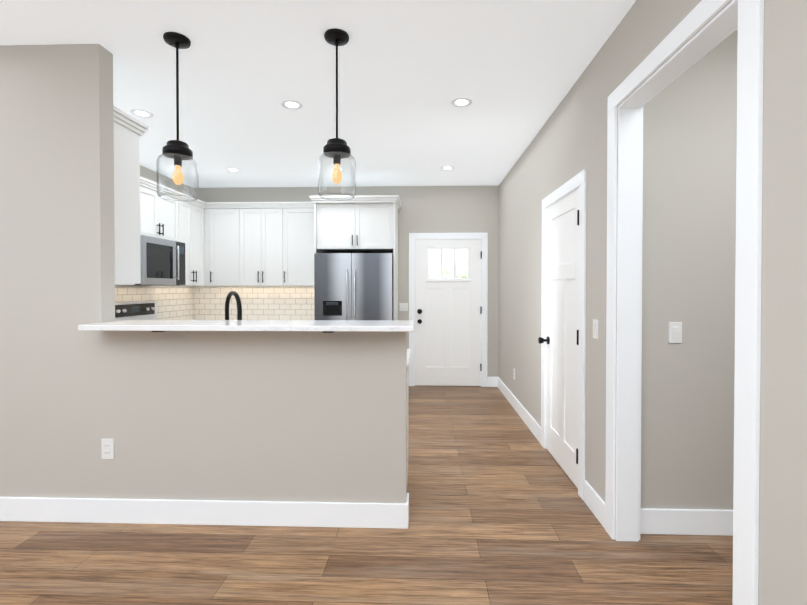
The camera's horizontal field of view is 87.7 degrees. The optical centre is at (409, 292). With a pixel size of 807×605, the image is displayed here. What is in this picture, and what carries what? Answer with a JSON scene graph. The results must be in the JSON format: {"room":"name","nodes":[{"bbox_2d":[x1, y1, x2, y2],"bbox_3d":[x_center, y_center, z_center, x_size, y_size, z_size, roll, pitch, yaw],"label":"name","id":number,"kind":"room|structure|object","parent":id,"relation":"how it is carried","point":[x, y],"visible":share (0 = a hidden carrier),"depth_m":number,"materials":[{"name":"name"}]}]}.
{"room":"kitchen","nodes":[
{"label":"kitchen","id":0,"kind":"room"},
{"bbox_2d":[120,165,192,285],"bbox_3d":[-3.159,-0.069,4.264,0.120,2.775,3.340,0,1,2],"label":"wall","id":1,"kind":"structure","parent":0,"point":[148,174],"depth_m":5.21,"materials":[{"name":"grey paint"}]},
{"bbox_2d":[115,213,142,284],"bbox_3d":[-2.930,-0.596,4.002,0.346,1.045,0.554,0,1,2],"label":"upper cabinet","id":2,"kind":"object","parent":1,"relation":"attached to","point":[141,214],"depth_m":4.32,"materials":[{"name":"white wood"}]},
{"bbox_2d":[113,113,144,283],"bbox_3d":[-2.150,-0.581,2.730,0.593,1.045,0.345,0,1,2],"label":"upper cabinet","id":3,"kind":"object","parent":1,"relation":"attached to","point":[129,130],"depth_m":2.76,"materials":[{"name":"white wood"}]},
{"bbox_2d":[115,285,194,319],"bbox_3d":[-3.096,0.170,4.264,0.006,0.487,3.340,0,1,2],"label":"tile backsplash","id":4,"kind":"structure","parent":1,"relation":"attached to","point":[173,302],"depth_m":5.30,"materials":[{"name":"beige tile"}]},
{"bbox_2d":[140,181,178,241],"bbox_3d":[-2.911,-0.855,4.597,0.346,0.540,0.760,0,1,2],"label":"upper cabinet","id":5,"kind":"object","parent":1,"relation":"attached to","point":[174,220],"depth_m":4.60,"materials":[{"name":"white wood"}]},
{"bbox_2d":[135,235,184,284],"bbox_3d":[-2.842,-0.332,4.601,0.480,0.500,0.756,0,1,2],"label":"microwave","id":6,"kind":"object","parent":5,"relation":"attached to","point":[162,261],"visible":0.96,"depth_m":4.51,"materials":[{"name":"grey metal"}]},
{"bbox_2d":[179,197,204,284],"bbox_3d":[-2.890,-0.610,5.240,0.346,1.045,0.640,0,1,2],"label":"upper cabinet","id":7,"kind":"object","parent":1,"relation":"attached to","point":[191,214],"depth_m":5.27,"materials":[{"name":"white wood"}]},
{"bbox_2d":[193,185,498,376],"bbox_3d":[-0.540,-0.088,5.910,5.250,2.775,0.120,0,1,2],"label":"wall","id":8,"kind":"structure","parent":0,"point":[449,209],"depth_m":5.81,"materials":[{"name":"grey paint"}]},
{"bbox_2d":[204,206,243,285],"bbox_3d":[-2.445,-0.616,5.729,0.543,1.045,0.344,0,1,2],"label":"upper cabinet","id":9,"kind":"object","parent":8,"relation":"attached to","point":[223,225],"depth_m":5.56,"materials":[{"name":"white wood"}]},
{"bbox_2d":[195,286,313,319],"bbox_3d":[-2.086,0.151,5.900,1.860,0.487,0.006,0,1,2],"label":"tile backsplash","id":10,"kind":"structure","parent":8,"relation":"attached to","point":[257,302],"depth_m":5.90,"materials":[{"name":"beige tile"}]},
{"bbox_2d":[244,206,287,285],"bbox_3d":[-1.945,-0.616,5.712,0.691,1.045,0.344,0,1,2],"label":"upper cabinet","id":11,"kind":"object","parent":8,"relation":"attached to","point":[258,243],"depth_m":5.54,"materials":[{"name":"white wood"}]},
{"bbox_2d":[288,206,313,285],"bbox_3d":[-1.441,-0.616,5.696,0.549,1.045,0.344,0,1,2],"label":"upper cabinet","id":12,"kind":"object","parent":8,"relation":"attached to","point":[300,218],"depth_m":5.53,"materials":[{"name":"white wood"}]},
{"bbox_2d":[309,195,400,319],"bbox_3d":[-0.663,0.056,5.496,1.090,2.495,0.711,0,1,2],"label":"upper cabinet","id":13,"kind":"object","parent":8,"relation":"attached to","point":[362,224],"visible":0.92,"depth_m":5.23,"materials":[{"name":"white wood"}]},
{"bbox_2d":[399,303,407,310],"bbox_3d":[-0.074,0.200,5.832,0.118,0.116,0.012,0,1,2],"label":"light switch","id":14,"kind":"object","parent":8,"relation":"attached to","point":[403,306],"visible":1,"depth_m":5.83,"materials":[{"name":"white plastic"}]},
{"bbox_2d":[415,240,481,385],"bbox_3d":[0.542,0.279,5.802,0.914,2.027,0.127,0,1,2],"label":"front door","id":15,"kind":"structure","parent":8,"relation":"in","point":[448,310],"depth_m":5.83,"materials":[{"name":"white wood"}]},
{"bbox_2d":[409,233,487,386],"bbox_3d":[0.541,0.237,5.871,1.084,2.125,0.136,0,1,2],"label":"door frame","id":16,"kind":"structure","parent":8,"relation":"attached to","point":[482,237],"depth_m":5.80,"materials":[{"name":"white wood"}]},
{"bbox_2d":[487,377,496,386],"bbox_3d":[0.535,1.230,5.824,1.368,0.140,0.014,0,1,2],"label":"baseboard","id":17,"kind":"structure","parent":8,"relation":"attached to","point":[491,381],"depth_m":5.80,"materials":[{"name":"white wood"}]},
{"bbox_2d":[0,385,732,604],"bbox_3d":[-1.156,1.375,1.544,8.800,0.050,9.100,0,1,2],"label":"floor","id":18,"kind":"structure","parent":0,"point":[500,512],"depth_m":2.17,"materials":[{"name":"brown wood"}]},
{"bbox_2d":[115,301,156,320],"bbox_3d":[-2.726,0.707,4.609,0.707,1.215,0.752,0,1,2],"label":"range","id":19,"kind":"object","parent":18,"relation":"on","point":[140,310],"visible":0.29,"depth_m":4.62,"materials":[{"name":"grey metal"}]},
{"bbox_2d":[314,253,392,319],"bbox_3d":[-0.666,0.412,5.424,0.940,1.785,0.811,0,1,2],"label":"fridge","id":20,"kind":"object","parent":18,"relation":"on","point":[353,286],"visible":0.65,"depth_m":5.07,"materials":[{"name":"grey metal"}]},
{"bbox_2d":[407,369,408,483],"bbox_3d":[-0.492,0.896,2.850,0.957,0.878,0.656,0,1,2],"label":"base cabinet","id":21,"kind":"object","parent":18,"relation":"on","point":[407,369],"depth_m":2.93,"materials":[{"name":"white"}]},
{"bbox_2d":[407,349,410,368],"bbox_3d":[-0.901,0.440,2.860,1.816,0.030,0.661,0,1,2],"label":"countertop","id":22,"kind":"structure","parent":21,"relation":"on","point":[408,350],"depth_m":2.80,"materials":[{"name":"white stone"}]},
{"bbox_2d":[225,291,241,319],"bbox_3d":[-1.148,0.206,2.781,0.225,0.438,0.201,0,1,2],"label":"faucet","id":23,"kind":"object","parent":22,"relation":"on","point":[238,302],"visible":0.6,"depth_m":2.75,"materials":[{"name":"black metal"}]},
{"bbox_2d":[0,30,737,509],"bbox_3d":[-1.426,-0.048,2.477,8.200,2.775,0.120,0,1,2],"label":"wall","id":24,"kind":"structure","parent":0,"point":[303,416],"depth_m":2.42,"materials":[{"name":"grey paint"}]},
{"bbox_2d":[101,439,113,458],"bbox_3d":[-1.752,0.910,2.443,0.072,0.116,0.010,0,1,2],"label":"outlet","id":25,"kind":"object","parent":24,"relation":"attached to","point":[107,447],"visible":1,"depth_m":2.44,"materials":[{"name":"white plastic"}]},
{"bbox_2d":[0,493,408,528],"bbox_3d":[-2.763,1.268,2.541,5.524,0.140,0.138,0,1,2],"label":"baseboard","id":26,"kind":"structure","parent":24,"relation":"attached to","point":[225,512],"depth_m":2.42,"materials":[{"name":"white wood"}]},
{"bbox_2d":[78,320,414,332],"bbox_3d":[-0.878,0.193,2.437,1.813,0.038,0.390,0,1,2],"label":"bar","id":27,"kind":"object","parent":24,"relation":"on","point":[328,326],"visible":1,"depth_m":2.26,"materials":[{"name":"white stone"}]},
{"bbox_2d":[668,322,681,342],"bbox_3d":[1.470,0.221,2.321,0.072,0.116,0.012,0,1,2],"label":"light switch","id":28,"kind":"object","parent":24,"relation":"attached to","point":[674,332],"visible":1,"depth_m":2.32,"materials":[{"name":"white plastic"}]},
{"bbox_2d":[0,0,737,187],"bbox_3d":[-1.156,-1.450,1.511,8.800,0.050,9.100,0,1,2],"label":"ceiling","id":29,"kind":"structure","parent":0,"point":[409,71],"depth_m":2.79,"materials":[{"name":"white paint"}]},
{"bbox_2d":[130,109,153,117],"bbox_3d":[-2.156,-1.445,3.395,0.160,0.004,0.160,0,1,2],"label":"recessed light","id":30,"kind":"object","parent":29,"relation":"in","point":[139,113],"visible":1,"depth_m":3.39,"materials":[{"name":"white"}]},
{"bbox_2d":[156,32,198,201],"bbox_3d":[-1.312,-0.985,2.382,0.210,0.900,0.210,0,1,2],"label":"pendant light","id":31,"kind":"object","parent":29,"relation":"hanging from","point":[178,151],"visible":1,"depth_m":2.37,"materials":[{"name":"clear glass"}]},
{"bbox_2d":[226,168,239,171],"bbox_3d":[-2.104,-1.464,5.024,0.160,0.004,0.160,0,1,2],"label":"recessed light","id":32,"kind":"object","parent":29,"relation":"in","point":[232,170],"visible":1,"depth_m":5.03,"materials":[{"name":"white"}]},
{"bbox_2d":[281,100,302,109],"bbox_3d":[-0.901,-1.443,3.234,0.160,0.004,0.160,0,1,2],"label":"recessed light","id":33,"kind":"object","parent":29,"relation":"in","point":[292,106],"visible":1,"depth_m":3.24,"materials":[{"name":"white"}]},
{"bbox_2d":[318,28,355,200],"bbox_3d":[-0.404,-0.985,2.353,0.210,0.900,0.210,0,1,2],"label":"pendant light","id":34,"kind":"object","parent":29,"relation":"hanging from","point":[337,149],"visible":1,"depth_m":2.34,"materials":[{"name":"black metal"}]},
{"bbox_2d":[441,166,453,169],"bbox_3d":[0.455,-1.463,4.941,0.160,0.004,0.160,0,1,2],"label":"recessed light","id":35,"kind":"object","parent":29,"relation":"in","point":[447,168],"visible":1,"depth_m":4.95,"materials":[{"name":"white"}]},
{"bbox_2d":[451,98,471,106],"bbox_3d":[0.399,-1.442,3.192,0.160,0.004,0.160,0,1,2],"label":"recessed light","id":36,"kind":"object","parent":29,"relation":"in","point":[460,102],"visible":1,"depth_m":3.19,"materials":[{"name":"white"}]},
{"bbox_2d":[498,0,806,604],"bbox_3d":[1.149,-0.035,1.349,0.120,2.775,8.890,0,1,2],"label":"wall","id":37,"kind":"structure","parent":0,"point":[568,142],"depth_m":1.31,"materials":[{"name":"grey paint"}]},
{"bbox_2d":[497,377,604,528],"bbox_3d":[1.082,1.282,1.366,0.014,0.140,8.890,0,1,2],"label":"baseboard","id":38,"kind":"structure","parent":37,"relation":"attached to","point":[594,502],"depth_m":3.74,"materials":[{"name":"white wood"}]},
{"bbox_2d":[538,189,578,487],"bbox_3d":[1.127,0.310,3.166,0.118,2.027,0.786,0,1,2],"label":"closet door","id":39,"kind":"structure","parent":37,"relation":"in","point":[562,354],"depth_m":3.13,"materials":[{"name":"white wood"}]},
{"bbox_2d":[541,169,586,499],"bbox_3d":[1.200,0.269,3.167,0.136,2.125,0.956,0,1,2],"label":"door frame","id":40,"kind":"structure","parent":37,"relation":"attached to","point":[574,183],"depth_m":2.76,"materials":[{"name":"white wood"}]},
{"bbox_2d":[593,319,598,338],"bbox_3d":[1.121,0.218,2.533,0.012,0.116,0.072,0,1,2],"label":"light switch","id":41,"kind":"object","parent":37,"relation":"attached to","point":[595,327],"visible":1,"depth_m":2.52,"materials":[{"name":"white plastic"}]},
{"bbox_2d":[605,0,763,604],"bbox_3d":[1.164,0.132,1.825,0.152,2.430,1.060,0,1,2],"label":"door frame","id":42,"kind":"structure","parent":37,"relation":"attached to","point":[745,18],"depth_m":1.71,"materials":[{"name":"white wood"}]},
{"bbox_3d":[1.918,-0.033,1.144,1.430,2.775,2.330,0,1,2],"label":"wall","id":43,"kind":"structure","parent":0,"visible":0},
{"bbox_2d":[640,508,732,535],"bbox_3d":[1.887,1.271,2.317,1.290,0.140,0.018,0,1,2],"label":"baseboard","id":44,"kind":"structure","parent":43,"relation":"attached to","point":[688,521],"depth_m":2.31,"materials":[{"name":"white wood"}]}
]}

